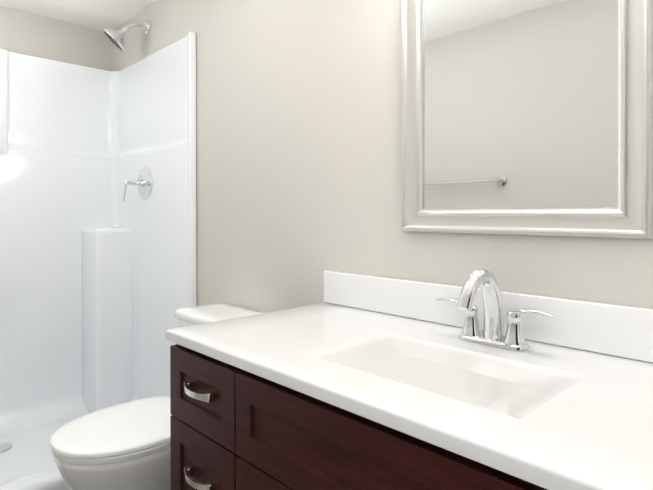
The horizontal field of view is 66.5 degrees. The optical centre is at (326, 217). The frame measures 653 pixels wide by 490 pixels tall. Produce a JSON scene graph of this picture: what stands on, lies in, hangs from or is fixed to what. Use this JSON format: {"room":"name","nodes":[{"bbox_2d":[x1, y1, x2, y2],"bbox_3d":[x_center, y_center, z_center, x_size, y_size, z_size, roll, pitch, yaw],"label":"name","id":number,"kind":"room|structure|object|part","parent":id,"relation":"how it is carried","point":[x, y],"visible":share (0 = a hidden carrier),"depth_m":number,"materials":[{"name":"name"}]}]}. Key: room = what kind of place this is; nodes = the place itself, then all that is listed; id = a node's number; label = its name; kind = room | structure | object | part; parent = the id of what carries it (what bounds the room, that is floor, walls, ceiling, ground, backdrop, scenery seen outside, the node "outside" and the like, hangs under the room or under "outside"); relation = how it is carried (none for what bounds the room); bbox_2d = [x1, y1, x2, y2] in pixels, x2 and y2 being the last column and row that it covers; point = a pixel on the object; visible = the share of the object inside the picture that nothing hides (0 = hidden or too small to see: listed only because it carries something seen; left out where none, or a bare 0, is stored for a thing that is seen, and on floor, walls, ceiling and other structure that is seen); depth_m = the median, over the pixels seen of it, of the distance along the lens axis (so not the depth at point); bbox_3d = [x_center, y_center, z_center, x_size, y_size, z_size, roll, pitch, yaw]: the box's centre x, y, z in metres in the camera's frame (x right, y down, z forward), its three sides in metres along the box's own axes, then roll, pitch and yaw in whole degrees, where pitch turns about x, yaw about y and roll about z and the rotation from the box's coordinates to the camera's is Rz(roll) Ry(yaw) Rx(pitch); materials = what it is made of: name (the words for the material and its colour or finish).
{"room":"bathroom","nodes":[
{"label":"bathroom","id":0,"kind":"room"},
{"bbox_2d":[0,5,109,70],"bbox_3d":[-1.880,0.030,2.496,1.495,2.236,0.180,0,1,-44],"label":"wall","id":1,"kind":"structure","parent":0,"point":[28,33],"depth_m":2.73,"materials":[{"name":"grey paint"}]},
{"bbox_2d":[0,0,155,30],"bbox_3d":[-0.593,-1.137,1.116,1.790,0.120,3.940,0,1,-44],"label":"ceiling","id":2,"kind":"structure","parent":0,"point":[102,14],"depth_m":2.61,"materials":[{"name":"white paint"}]},
{"bbox_2d":[110,0,652,312],"bbox_3d":[0.007,0.036,1.705,0.120,2.236,3.940,0,1,-44],"label":"wall","id":3,"kind":"structure","parent":0,"point":[298,148],"depth_m":1.67,"materials":[{"name":"grey paint"}]},
{"bbox_2d":[324,270,652,362],"bbox_3d":[0.429,0.227,1.169,0.020,0.102,1.245,0,1,-44],"label":"backsplash","id":4,"kind":"structure","parent":3,"relation":"attached to","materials":[{"name":"white stone"}]},
{"bbox_2d":[402,0,652,238],"bbox_3d":[0.420,-0.364,1.168,0.027,0.806,0.593,0,1,-44],"label":"mirror","id":5,"kind":"object","parent":3,"relation":"attached to","point":[520,103],"depth_m":1.14,"materials":[{"name":"white"}]},
{"bbox_3d":[0.420,-0.364,1.168,0.027,0.806,0.593,0,1,-44],"label":"mirror frame","id":6,"kind":"part","parent":5,"relation":"part of","materials":[{"name":"white wood"}]},
{"bbox_3d":[-0.593,1.219,1.134,1.790,0.120,3.940,0,1,-44],"label":"floor","id":7,"kind":"structure","parent":0,"visible":0},
{"bbox_2d":[0,21,196,489],"bbox_3d":[-1.464,0.070,2.067,1.492,2.158,1.010,0,1,-44],"label":"shower","id":8,"kind":"object","parent":7,"relation":"on","point":[98,282],"visible":0.98,"depth_m":2.54,"materials":[{"name":"acrylic"},{"name":"fiberglass"}]},
{"bbox_2d":[50,303,264,489],"bbox_3d":[-0.559,0.751,1.706,0.688,0.801,0.376,0,1,-44],"label":"toilet","id":9,"kind":"object","parent":7,"relation":"on","point":[124,446],"visible":0.44,"depth_m":1.51,"materials":[{"name":"white ceramic"}]},
{"bbox_3d":[-0.640,0.695,1.627,0.460,0.016,0.376,0,1,-44],"label":"seat","id":10,"kind":"part","parent":9,"relation":"part of","materials":[{"name":"white plastic"}]},
{"bbox_3d":[-0.634,0.684,1.632,0.479,0.035,0.375,0,1,-44],"label":"seat lid","id":11,"kind":"part","parent":9,"relation":"part of","materials":[{"name":"white plastic"}]},
{"bbox_3d":[-0.391,0.545,1.867,0.199,0.314,0.334,0,1,-44],"label":"tank","id":12,"kind":"part","parent":9,"relation":"part of","materials":[{"name":"white ceramic"}]},
{"bbox_3d":[-0.392,0.369,1.864,0.223,0.038,0.364,0,1,-44],"label":"tank lid","id":13,"kind":"part","parent":9,"relation":"part of","materials":[{"name":"white ceramic"}]},
{"bbox_2d":[166,269,652,489],"bbox_3d":[0.228,0.634,0.978,0.579,1.049,1.245,0,1,-44],"label":"bathroom vanity","id":14,"kind":"object","parent":7,"relation":"on","point":[360,382],"visible":1,"depth_m":0.95,"materials":[{"name":"white stone"}]},
{"bbox_3d":[-0.284,0.633,1.147,0.019,0.278,0.285,0,1,-44],"label":"drawer","id":15,"kind":"part","parent":14,"relation":"part of","materials":[{"name":"brown wood"}]},
{"bbox_3d":[-0.284,0.406,1.145,0.019,0.170,0.285,0,1,-44],"label":"drawer","id":16,"kind":"part","parent":14,"relation":"part of","materials":[{"name":"brown wood"}]},
{"bbox_3d":[-0.076,0.776,0.934,0.019,0.559,0.304,0,1,-44],"label":"door","id":17,"kind":"part","parent":14,"relation":"part of","materials":[{"name":"brown wood"}]},
{"bbox_2d":[435,269,553,350],"bbox_3d":[0.330,0.194,1.064,0.156,0.169,0.275,0,1,-44],"label":"faucet","id":18,"kind":"object","parent":14,"relation":"on","point":[471,338],"depth_m":1.08,"materials":[{"name":"silver metal"}]},
{"bbox_3d":[0.362,0.411,0.478,0.019,0.170,0.334,0,1,-44],"label":"drawer","id":19,"kind":"part","parent":14,"relation":"part of","materials":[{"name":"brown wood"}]}
]}

